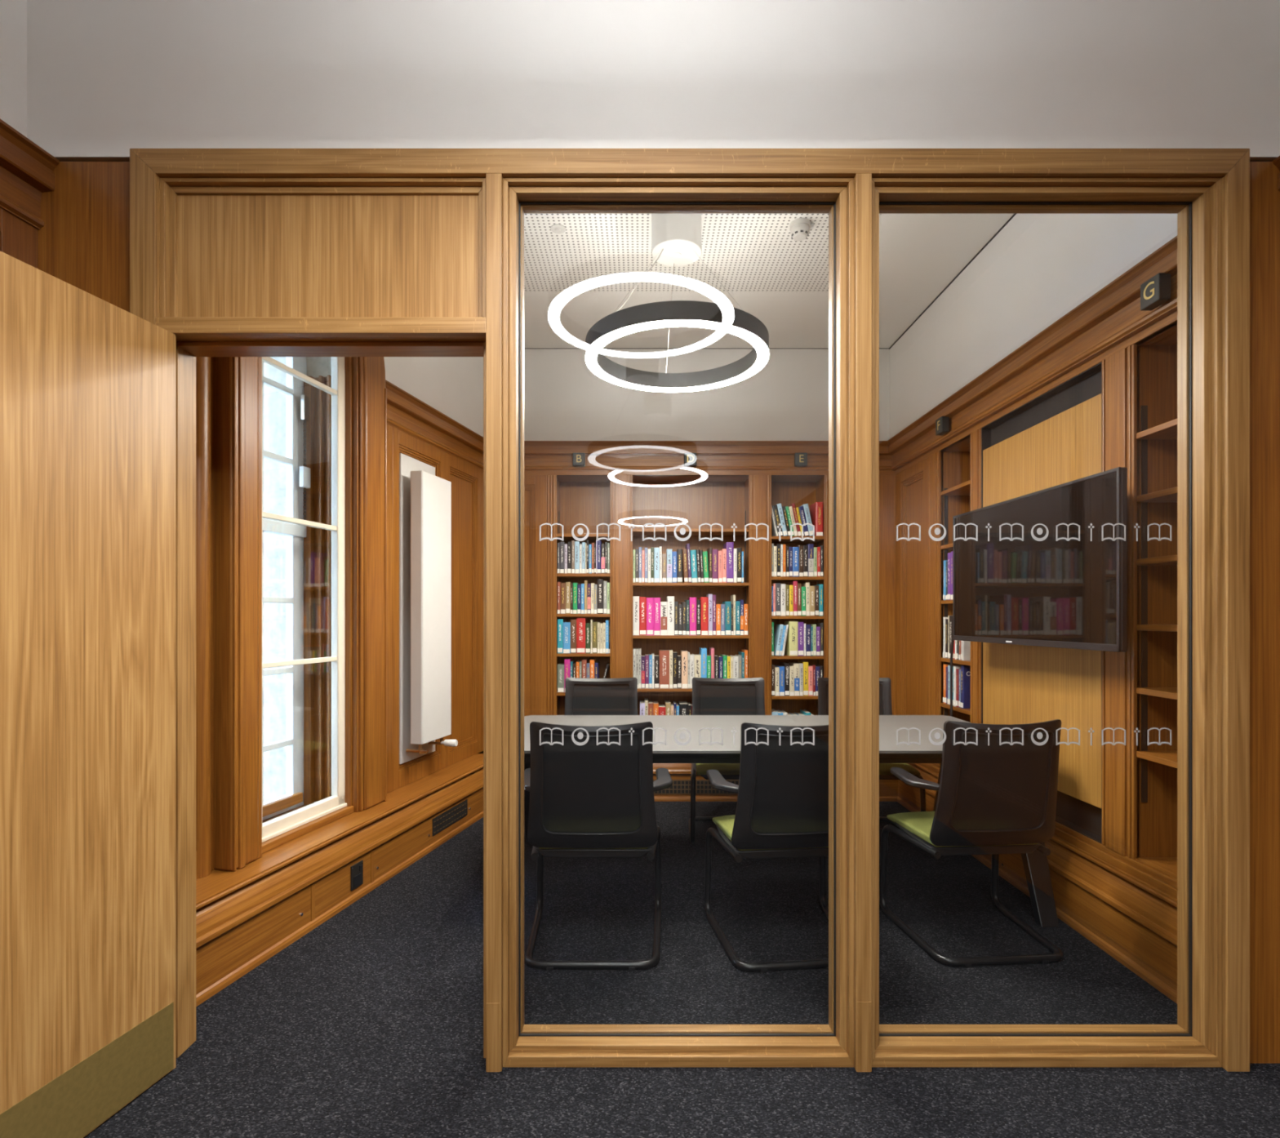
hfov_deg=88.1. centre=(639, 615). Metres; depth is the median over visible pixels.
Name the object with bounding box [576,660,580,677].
book
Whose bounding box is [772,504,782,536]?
book
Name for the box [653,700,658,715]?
book
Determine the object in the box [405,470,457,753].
radiator
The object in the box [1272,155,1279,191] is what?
wall
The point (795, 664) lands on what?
book
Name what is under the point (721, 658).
book
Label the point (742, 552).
book
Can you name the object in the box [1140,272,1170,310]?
plaque
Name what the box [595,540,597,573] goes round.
book
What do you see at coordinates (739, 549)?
book
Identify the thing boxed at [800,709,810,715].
book
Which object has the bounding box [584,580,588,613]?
book
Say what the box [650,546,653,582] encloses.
book
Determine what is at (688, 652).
book
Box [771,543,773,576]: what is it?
book
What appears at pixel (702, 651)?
book
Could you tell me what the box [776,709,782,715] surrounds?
book
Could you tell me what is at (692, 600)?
book
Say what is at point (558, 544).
book
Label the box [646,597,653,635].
book
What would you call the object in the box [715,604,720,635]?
book
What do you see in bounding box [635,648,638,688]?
book
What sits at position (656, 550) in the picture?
book
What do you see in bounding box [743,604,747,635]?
book
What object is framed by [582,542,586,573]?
book
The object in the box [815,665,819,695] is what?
book
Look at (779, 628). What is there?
book
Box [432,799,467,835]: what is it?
air vent
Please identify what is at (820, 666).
book
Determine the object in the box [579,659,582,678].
book
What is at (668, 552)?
book
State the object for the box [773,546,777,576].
book
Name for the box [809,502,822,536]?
book
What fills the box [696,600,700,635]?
book
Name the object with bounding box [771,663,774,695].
book
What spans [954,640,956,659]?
book
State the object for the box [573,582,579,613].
book
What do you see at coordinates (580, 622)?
book
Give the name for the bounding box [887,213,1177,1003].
wall
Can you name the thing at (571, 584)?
book
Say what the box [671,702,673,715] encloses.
book
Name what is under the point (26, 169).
wall
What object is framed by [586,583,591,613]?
book
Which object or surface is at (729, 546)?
book
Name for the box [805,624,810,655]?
book
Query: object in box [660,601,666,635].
book
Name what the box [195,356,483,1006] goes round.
wall
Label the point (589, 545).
book
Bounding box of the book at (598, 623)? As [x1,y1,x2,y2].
[597,622,601,653]
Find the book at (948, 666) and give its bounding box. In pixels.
[946,665,960,704]
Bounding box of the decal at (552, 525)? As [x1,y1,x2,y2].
[539,523,563,541]
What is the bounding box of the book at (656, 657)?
[653,654,659,688]
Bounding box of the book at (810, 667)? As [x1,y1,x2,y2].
[808,665,813,695]
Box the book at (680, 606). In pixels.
[678,604,682,635]
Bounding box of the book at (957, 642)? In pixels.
[955,640,959,659]
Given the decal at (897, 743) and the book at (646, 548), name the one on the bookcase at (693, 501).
the book at (646, 548)
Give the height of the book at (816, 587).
0.220 m
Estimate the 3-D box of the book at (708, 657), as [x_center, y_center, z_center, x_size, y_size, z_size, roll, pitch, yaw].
[0.501,0.408,4.891,0.030,0.236,0.184,0,0,0]
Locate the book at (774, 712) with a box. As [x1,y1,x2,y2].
[771,708,777,715]
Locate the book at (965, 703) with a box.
[960,664,970,708]
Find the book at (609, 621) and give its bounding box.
[608,621,609,653]
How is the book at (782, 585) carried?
on the bookcase at (785, 491)
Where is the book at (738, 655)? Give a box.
[735,653,742,678]
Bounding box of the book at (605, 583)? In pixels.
[603,581,608,613]
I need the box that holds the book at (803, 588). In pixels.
[801,586,805,615]
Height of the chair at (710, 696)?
0.910 m
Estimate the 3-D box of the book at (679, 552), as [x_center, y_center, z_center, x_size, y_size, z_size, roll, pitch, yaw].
[0.290,-0.363,4.883,0.039,0.243,0.165,0,0,0]
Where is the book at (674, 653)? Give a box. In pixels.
[672,651,677,688]
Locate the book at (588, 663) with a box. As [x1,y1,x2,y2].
[586,662,590,678]
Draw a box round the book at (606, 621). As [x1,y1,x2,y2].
[605,620,609,653]
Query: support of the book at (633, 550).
on the bookcase at (693, 501)
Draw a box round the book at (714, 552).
[711,549,718,582]
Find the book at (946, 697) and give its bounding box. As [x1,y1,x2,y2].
[945,666,947,703]
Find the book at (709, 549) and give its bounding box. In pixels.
[706,547,711,582]
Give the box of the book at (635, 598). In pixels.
[632,595,639,635]
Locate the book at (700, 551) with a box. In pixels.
[699,550,703,582]
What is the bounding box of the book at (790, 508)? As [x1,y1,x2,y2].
[788,506,797,536]
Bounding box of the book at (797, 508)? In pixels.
[795,506,804,536]
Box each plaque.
[573,453,585,466]
[684,453,696,466]
[794,453,807,466]
[935,416,948,435]
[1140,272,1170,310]
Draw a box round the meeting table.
[524,715,1058,927]
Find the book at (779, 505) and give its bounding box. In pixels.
[777,503,787,536]
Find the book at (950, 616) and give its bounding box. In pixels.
[948,615,953,658]
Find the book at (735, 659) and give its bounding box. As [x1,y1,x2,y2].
[730,654,738,678]
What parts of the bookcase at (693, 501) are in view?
shelf, shelf, shelf, shelf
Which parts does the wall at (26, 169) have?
rail, cornice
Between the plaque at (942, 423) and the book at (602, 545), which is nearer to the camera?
the plaque at (942, 423)
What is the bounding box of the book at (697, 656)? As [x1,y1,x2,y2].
[693,653,701,677]
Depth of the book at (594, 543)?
4.80 m
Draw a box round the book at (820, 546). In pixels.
[815,545,822,576]
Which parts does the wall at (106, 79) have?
panel, panel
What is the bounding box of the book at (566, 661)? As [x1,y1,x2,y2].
[564,657,572,692]
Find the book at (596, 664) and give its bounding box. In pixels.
[594,661,599,678]
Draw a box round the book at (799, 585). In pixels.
[797,583,801,615]
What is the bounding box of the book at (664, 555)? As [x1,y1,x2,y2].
[662,553,666,582]
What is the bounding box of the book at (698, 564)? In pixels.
[696,549,701,582]
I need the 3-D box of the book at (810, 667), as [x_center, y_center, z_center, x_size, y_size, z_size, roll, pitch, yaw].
[1.242,0.473,4.883,0.032,0.215,0.160,0,0,0]
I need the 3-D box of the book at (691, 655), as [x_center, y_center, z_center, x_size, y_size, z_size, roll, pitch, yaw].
[0.379,0.405,4.891,0.032,0.243,0.178,0,0,0]
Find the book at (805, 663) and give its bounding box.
[798,660,808,695]
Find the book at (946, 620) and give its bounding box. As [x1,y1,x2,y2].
[945,618,947,657]
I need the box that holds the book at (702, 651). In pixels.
[698,647,706,678]
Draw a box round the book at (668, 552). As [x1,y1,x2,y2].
[666,549,671,582]
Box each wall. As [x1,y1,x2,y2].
[0,0,59,268]
[26,0,1279,1062]
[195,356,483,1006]
[477,348,897,801]
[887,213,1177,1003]
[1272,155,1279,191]
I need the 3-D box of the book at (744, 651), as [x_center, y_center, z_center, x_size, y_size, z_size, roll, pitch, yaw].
[0.773,0.387,4.885,0.025,0.278,0.170,0,0,0]
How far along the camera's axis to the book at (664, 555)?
4.80 m
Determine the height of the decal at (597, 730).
0.054 m
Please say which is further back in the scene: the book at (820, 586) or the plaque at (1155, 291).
the book at (820, 586)
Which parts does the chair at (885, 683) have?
frame, sled frame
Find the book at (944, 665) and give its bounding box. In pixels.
[942,664,960,703]
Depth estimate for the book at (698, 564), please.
4.80 m
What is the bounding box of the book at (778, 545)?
[773,543,780,576]
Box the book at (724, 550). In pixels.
[720,548,726,582]
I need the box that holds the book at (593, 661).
[590,658,595,678]
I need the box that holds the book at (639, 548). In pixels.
[638,546,641,582]
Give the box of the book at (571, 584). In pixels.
[570,582,573,613]
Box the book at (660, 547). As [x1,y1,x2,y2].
[659,546,662,582]
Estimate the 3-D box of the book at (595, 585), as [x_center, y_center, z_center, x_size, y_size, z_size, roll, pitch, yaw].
[-0.323,-0.122,4.889,0.022,0.214,0.180,0,0,0]
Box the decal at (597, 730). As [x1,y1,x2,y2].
[596,727,620,745]
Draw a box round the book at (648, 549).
[647,548,650,582]
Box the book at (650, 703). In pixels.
[648,700,653,715]
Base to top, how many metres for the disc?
0.014 m
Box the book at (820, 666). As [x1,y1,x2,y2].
[814,664,822,677]
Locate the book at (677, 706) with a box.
[676,703,679,715]
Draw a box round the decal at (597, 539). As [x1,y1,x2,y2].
[596,523,620,541]
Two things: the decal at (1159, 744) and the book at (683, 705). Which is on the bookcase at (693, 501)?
the book at (683, 705)
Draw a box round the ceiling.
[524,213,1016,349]
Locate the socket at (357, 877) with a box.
[353,873,360,887]
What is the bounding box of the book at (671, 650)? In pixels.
[669,648,672,688]
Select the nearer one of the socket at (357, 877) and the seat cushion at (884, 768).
the socket at (357, 877)
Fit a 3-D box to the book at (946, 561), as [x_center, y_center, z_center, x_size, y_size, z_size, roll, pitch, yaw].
[1.953,-0.216,4.046,0.159,0.238,0.021,0,0,0]
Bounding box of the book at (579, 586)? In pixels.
[577,584,581,613]
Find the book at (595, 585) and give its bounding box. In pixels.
[594,584,597,613]
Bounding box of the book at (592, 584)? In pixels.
[591,582,595,613]
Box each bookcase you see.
[555,475,611,715]
[631,475,750,715]
[769,475,825,715]
[938,434,970,764]
[1132,320,1177,880]
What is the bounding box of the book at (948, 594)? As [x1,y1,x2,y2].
[946,552,951,599]
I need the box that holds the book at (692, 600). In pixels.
[688,597,696,635]
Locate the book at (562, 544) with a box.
[560,542,565,573]
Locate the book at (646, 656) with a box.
[644,653,648,688]
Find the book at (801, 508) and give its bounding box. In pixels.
[798,506,808,536]
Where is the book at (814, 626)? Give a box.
[807,623,816,655]
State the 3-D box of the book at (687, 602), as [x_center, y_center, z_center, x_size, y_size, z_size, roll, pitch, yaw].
[0.348,0.013,4.883,0.024,0.256,0.164,0,0,0]
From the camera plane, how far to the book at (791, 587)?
4.80 m
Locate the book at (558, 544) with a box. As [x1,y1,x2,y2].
[557,542,559,573]
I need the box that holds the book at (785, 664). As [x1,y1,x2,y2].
[780,662,789,695]
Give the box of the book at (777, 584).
[774,582,780,615]
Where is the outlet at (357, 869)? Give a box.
[350,860,363,890]
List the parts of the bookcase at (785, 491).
shelf, shelf, shelf, shelf, shelf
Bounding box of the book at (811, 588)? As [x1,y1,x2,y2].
[809,586,814,615]
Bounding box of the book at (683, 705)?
[677,701,688,715]
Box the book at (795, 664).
[788,662,799,695]
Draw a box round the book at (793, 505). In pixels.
[788,502,801,536]
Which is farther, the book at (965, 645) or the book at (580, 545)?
the book at (580, 545)
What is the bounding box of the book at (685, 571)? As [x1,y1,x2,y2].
[682,549,688,582]
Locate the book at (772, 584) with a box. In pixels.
[771,583,775,615]
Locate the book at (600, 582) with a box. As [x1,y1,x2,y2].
[597,579,604,613]
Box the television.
[952,466,1127,652]
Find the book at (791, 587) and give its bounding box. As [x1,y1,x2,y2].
[789,585,793,615]
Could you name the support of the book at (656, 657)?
on the bookcase at (693, 501)
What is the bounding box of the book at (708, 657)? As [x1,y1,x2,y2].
[706,654,711,678]
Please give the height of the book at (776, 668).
0.206 m
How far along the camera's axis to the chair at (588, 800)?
2.46 m
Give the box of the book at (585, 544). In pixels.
[585,543,586,573]
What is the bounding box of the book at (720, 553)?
[718,551,722,582]
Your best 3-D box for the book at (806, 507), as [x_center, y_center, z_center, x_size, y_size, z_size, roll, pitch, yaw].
[1.226,-0.698,4.892,0.082,0.238,0.183,0,0,0]
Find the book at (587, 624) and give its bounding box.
[585,622,590,653]
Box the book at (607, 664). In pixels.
[603,662,609,678]
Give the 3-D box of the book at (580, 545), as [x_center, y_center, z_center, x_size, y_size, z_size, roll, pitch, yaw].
[-0.432,-0.415,4.883,0.018,0.213,0.160,0,0,0]
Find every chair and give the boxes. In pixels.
[524,721,672,970]
[564,677,637,715]
[688,677,764,844]
[704,722,828,973]
[817,677,926,833]
[879,719,1063,967]
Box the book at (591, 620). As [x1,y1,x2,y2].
[590,619,594,653]
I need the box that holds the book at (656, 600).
[653,597,660,635]
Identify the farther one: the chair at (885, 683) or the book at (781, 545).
the book at (781, 545)
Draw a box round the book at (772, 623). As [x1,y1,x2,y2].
[771,622,773,655]
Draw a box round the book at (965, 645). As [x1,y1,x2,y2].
[960,640,970,660]
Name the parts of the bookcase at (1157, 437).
shelf, shelf, shelf, shelf, shelf, shelf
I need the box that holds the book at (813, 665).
[808,663,815,695]
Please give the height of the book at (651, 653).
0.248 m
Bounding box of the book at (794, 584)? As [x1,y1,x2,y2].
[788,581,797,615]
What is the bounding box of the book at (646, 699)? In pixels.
[644,697,648,715]
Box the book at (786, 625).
[781,624,788,655]
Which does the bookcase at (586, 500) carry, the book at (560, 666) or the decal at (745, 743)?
the book at (560, 666)
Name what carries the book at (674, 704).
on the bookcase at (693, 501)
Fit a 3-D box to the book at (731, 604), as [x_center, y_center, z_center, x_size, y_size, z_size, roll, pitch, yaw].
[0.671,0.027,4.887,0.016,0.227,0.176,0,0,0]
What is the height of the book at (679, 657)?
0.233 m
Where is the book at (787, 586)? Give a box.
[785,584,789,615]
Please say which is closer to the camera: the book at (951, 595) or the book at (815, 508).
the book at (951, 595)
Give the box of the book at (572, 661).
[569,659,574,677]
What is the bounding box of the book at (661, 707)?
[658,704,665,715]
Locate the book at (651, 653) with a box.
[651,653,653,688]
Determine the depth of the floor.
2.19 m
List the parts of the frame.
moulding, moulding, moulding, moulding, overdoor panel, moulding, moulding, post, moulding, moulding, moulding, moulding, moulding, moulding, head rail, moulding, moulding, post, moulding, moulding, moulding, moulding, moulding, moulding, moulding, moulding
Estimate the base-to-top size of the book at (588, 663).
0.210 m
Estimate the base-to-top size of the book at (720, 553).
0.230 m
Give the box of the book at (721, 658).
[719,655,723,678]
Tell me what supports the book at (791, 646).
on the bookcase at (785, 491)
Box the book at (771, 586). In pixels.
[771,586,773,615]
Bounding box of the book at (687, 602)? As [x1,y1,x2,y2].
[684,600,689,635]
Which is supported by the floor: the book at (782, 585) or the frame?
the frame
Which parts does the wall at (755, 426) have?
rail, panel moulding, panel moulding, panel moulding, skirting moulding, rail, cornice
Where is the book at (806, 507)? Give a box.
[800,503,813,536]
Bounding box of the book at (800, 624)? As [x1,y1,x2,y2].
[797,622,804,655]
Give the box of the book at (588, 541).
[586,540,590,573]
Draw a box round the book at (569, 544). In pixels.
[567,542,571,573]
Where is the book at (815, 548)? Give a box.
[813,547,817,576]
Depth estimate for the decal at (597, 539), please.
1.97 m
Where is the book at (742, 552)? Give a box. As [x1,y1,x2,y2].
[742,551,743,582]
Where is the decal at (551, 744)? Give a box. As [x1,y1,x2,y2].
[539,727,563,745]
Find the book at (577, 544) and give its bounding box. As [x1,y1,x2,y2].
[574,541,581,573]
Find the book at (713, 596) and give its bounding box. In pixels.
[712,595,715,635]
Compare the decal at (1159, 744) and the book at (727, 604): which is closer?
the decal at (1159, 744)
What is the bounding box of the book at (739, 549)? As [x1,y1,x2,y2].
[736,547,742,582]
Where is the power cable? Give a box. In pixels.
[950,638,954,716]
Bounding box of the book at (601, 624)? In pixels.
[600,622,602,653]
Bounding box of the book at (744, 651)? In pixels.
[741,648,747,678]
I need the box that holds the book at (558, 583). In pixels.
[557,582,561,613]
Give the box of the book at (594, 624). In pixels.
[592,622,597,653]
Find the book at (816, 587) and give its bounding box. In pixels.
[814,585,818,615]
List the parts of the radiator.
plate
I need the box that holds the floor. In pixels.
[83,801,1279,1137]
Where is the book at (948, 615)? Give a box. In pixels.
[947,615,949,657]
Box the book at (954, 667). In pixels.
[952,666,960,706]
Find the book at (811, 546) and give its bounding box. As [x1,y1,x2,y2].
[806,543,813,576]
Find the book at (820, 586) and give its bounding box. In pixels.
[813,584,822,615]
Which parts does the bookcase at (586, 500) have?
shelf, shelf, shelf, shelf, shelf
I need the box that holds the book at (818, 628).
[816,626,820,655]
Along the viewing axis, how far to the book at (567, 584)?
4.80 m
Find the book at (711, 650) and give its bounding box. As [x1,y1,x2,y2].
[708,647,714,678]
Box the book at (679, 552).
[675,549,682,582]
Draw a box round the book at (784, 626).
[779,625,786,655]
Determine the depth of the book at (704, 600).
4.80 m
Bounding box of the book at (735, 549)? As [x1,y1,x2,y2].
[733,548,737,582]
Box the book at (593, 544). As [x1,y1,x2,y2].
[591,542,594,573]
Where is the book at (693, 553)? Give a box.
[689,550,697,582]
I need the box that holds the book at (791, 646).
[784,621,797,655]
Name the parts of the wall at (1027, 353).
panel moulding, panel moulding, panel moulding, rail, panel moulding, panel moulding, panel moulding, cornice, rail, mounting panel, rail, skirting moulding, rail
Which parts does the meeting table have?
leg, leg, leg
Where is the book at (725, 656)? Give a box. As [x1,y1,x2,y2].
[720,653,727,678]
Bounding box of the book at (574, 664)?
[573,662,576,677]
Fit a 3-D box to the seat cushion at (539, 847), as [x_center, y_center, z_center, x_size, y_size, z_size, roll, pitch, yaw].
[-0.180,0.876,2.728,0.475,0.044,0.368,0,0,0]
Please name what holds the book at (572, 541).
on the bookcase at (586, 500)
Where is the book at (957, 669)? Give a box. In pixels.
[955,668,960,706]
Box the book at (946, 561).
[945,560,947,599]
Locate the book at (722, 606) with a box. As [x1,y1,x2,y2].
[720,604,724,635]
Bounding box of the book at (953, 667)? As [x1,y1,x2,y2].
[952,666,953,705]
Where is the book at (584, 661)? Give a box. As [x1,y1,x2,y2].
[582,657,587,678]
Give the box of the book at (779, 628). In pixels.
[773,623,784,655]
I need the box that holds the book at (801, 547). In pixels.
[795,545,803,576]
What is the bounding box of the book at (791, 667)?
[789,664,794,695]
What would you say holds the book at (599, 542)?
on the bookcase at (586, 500)
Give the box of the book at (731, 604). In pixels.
[731,604,733,635]
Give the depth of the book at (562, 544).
4.80 m
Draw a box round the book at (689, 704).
[688,702,691,715]
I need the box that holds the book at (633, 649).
[632,648,635,677]
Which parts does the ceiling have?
perforated panel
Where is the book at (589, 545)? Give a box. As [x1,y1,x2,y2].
[588,544,591,573]
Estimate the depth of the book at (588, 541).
4.80 m
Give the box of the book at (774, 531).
[771,505,777,536]
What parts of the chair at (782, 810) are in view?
armrest, sled frame, frame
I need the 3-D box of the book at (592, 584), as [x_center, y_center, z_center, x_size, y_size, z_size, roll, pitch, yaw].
[-0.346,-0.127,4.891,0.022,0.222,0.176,0,0,0]
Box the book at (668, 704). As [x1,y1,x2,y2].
[664,700,671,715]
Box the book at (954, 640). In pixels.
[952,640,955,658]
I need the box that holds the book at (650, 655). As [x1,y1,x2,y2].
[648,653,652,688]
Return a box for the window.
[213,356,386,871]
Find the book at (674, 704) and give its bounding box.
[672,701,676,715]
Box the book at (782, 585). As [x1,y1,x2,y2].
[780,583,785,615]
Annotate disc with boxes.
[550,224,565,233]
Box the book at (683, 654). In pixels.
[680,649,687,688]
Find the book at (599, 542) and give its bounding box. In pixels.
[597,540,602,573]
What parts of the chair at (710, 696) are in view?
sled frame, frame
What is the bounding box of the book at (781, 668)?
[774,665,784,695]
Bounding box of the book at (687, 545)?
[684,543,691,582]
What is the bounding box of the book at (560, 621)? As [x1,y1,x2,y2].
[557,618,565,653]
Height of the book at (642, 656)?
0.233 m
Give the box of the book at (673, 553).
[671,551,676,582]
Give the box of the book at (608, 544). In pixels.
[607,542,609,573]
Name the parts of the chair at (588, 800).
armrest, frame, sled frame, armrest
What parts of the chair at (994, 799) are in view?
armrest, sled frame, frame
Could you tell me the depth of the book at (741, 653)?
4.81 m
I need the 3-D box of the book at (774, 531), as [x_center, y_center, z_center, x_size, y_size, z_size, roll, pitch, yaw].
[0.975,-0.690,4.878,0.057,0.222,0.161,0,0,0]
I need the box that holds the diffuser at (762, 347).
[585,320,768,392]
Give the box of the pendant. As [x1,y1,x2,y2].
[585,213,768,392]
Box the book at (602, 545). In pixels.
[600,543,604,573]
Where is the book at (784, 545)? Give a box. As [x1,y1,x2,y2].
[782,544,786,576]
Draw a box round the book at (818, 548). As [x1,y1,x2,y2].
[816,546,820,576]
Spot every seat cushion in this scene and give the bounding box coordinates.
[538,847,648,848]
[695,763,740,775]
[712,814,828,850]
[879,763,919,775]
[886,811,1038,847]
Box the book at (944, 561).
[942,560,947,599]
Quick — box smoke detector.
[789,217,813,241]
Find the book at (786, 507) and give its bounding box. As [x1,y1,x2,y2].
[785,506,794,536]
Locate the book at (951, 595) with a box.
[950,551,952,599]
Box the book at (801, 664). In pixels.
[795,662,803,695]
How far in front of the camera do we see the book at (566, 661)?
4.80 m
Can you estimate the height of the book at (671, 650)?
0.276 m
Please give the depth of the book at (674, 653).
4.80 m
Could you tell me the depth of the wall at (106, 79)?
1.92 m
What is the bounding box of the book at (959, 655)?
[958,640,960,659]
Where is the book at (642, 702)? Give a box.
[640,700,644,715]
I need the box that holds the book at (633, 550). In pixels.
[632,549,635,582]
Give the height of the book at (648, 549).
0.245 m
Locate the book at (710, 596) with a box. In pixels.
[706,594,712,635]
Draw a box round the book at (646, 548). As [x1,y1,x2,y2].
[644,547,647,582]
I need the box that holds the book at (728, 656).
[727,655,730,678]
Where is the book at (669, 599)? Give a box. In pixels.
[666,595,674,635]
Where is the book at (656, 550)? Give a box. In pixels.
[653,547,659,582]
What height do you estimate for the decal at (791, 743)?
0.054 m
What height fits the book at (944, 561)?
0.245 m
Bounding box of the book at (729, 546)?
[723,542,733,582]
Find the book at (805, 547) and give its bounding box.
[803,545,808,576]
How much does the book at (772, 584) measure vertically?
0.235 m
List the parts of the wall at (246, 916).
panel, skirting moulding, panel moulding, panel moulding, panel moulding, panel moulding, panel moulding, panel moulding, rail, rail, cornice, panel moulding, panel moulding, panel moulding, panel moulding, panel moulding, panel moulding, panel moulding, panel moulding, rail, rail, panel moulding, panel moulding, panel moulding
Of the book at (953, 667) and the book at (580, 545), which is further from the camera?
the book at (580, 545)
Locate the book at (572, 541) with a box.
[571,540,574,573]
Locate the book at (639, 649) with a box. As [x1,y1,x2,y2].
[638,648,640,688]
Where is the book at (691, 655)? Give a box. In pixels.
[689,653,694,688]
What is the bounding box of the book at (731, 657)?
[729,655,733,678]
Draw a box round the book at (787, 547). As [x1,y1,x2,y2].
[786,546,789,576]
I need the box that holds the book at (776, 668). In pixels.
[774,666,779,695]
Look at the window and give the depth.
3.23 m
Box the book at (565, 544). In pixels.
[564,543,567,573]
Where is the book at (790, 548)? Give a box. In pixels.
[789,546,792,576]
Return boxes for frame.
[129,148,1249,1071]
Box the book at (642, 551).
[641,550,644,582]
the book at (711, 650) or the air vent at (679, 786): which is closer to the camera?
the air vent at (679, 786)
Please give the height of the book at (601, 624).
0.217 m
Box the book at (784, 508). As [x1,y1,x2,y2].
[782,506,790,536]
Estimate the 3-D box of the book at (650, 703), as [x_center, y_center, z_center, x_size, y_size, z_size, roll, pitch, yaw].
[0.078,0.757,4.882,0.037,0.245,0.163,0,0,0]
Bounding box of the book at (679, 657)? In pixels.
[677,655,681,688]
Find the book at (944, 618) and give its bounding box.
[942,617,947,657]
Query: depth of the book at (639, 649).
4.80 m
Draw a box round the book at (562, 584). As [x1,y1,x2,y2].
[560,582,565,613]
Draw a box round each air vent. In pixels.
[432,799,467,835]
[653,779,738,794]
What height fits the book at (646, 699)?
0.262 m
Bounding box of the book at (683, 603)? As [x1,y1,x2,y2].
[680,601,685,635]
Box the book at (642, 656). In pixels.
[641,655,644,688]
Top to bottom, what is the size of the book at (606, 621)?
0.240 m
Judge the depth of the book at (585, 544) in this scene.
4.81 m
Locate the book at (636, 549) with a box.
[635,548,638,582]
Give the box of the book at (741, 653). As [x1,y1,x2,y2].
[737,651,744,678]
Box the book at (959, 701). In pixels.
[958,669,960,707]
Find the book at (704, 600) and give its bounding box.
[698,596,708,635]
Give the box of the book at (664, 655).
[658,648,669,688]
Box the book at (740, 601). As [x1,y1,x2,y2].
[737,600,743,635]
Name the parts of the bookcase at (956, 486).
shelf, shelf, shelf, shelf, shelf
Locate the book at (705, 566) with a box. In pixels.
[702,551,708,582]
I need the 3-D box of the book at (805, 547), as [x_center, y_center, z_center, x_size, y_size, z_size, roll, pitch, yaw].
[1.204,-0.399,4.895,0.034,0.227,0.183,0,0,0]
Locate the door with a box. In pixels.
[0,251,176,1137]
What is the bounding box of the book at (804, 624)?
[804,623,805,655]
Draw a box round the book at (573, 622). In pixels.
[570,619,576,653]
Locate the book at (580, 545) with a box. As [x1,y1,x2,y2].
[579,544,582,573]
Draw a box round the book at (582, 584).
[581,583,584,613]
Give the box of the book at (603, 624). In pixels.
[602,622,605,653]
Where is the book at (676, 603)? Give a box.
[674,601,678,635]
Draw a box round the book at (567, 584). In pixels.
[565,582,571,613]
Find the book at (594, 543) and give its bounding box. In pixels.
[594,542,595,573]
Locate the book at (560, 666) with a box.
[557,662,564,692]
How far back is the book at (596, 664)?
4.80 m
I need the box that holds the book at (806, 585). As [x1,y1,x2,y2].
[801,582,809,615]
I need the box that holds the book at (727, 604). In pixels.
[722,601,731,635]
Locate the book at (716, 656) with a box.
[714,654,719,678]
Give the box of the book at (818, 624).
[813,622,822,655]
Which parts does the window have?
sash rail, meeting rail, sash frame, secondary rail, secondary sill, opener chain, surround moulding, secondary frame, surround moulding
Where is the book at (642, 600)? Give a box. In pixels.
[639,596,646,635]
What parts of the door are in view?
kick plate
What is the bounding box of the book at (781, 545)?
[780,544,782,576]
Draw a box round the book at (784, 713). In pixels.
[779,710,787,715]
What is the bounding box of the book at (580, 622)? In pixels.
[576,617,586,653]
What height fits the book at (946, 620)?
0.238 m
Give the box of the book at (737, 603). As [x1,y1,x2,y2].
[735,601,740,635]
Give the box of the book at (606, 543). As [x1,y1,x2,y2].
[604,542,607,573]
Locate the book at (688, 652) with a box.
[687,651,689,688]
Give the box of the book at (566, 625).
[563,622,570,653]
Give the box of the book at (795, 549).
[792,546,799,576]
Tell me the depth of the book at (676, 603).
4.80 m
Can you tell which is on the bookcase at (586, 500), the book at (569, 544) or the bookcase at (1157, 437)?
the book at (569, 544)
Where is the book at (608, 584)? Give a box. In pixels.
[607,582,609,613]
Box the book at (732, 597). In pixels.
[730,595,735,635]
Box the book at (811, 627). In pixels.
[810,626,813,655]

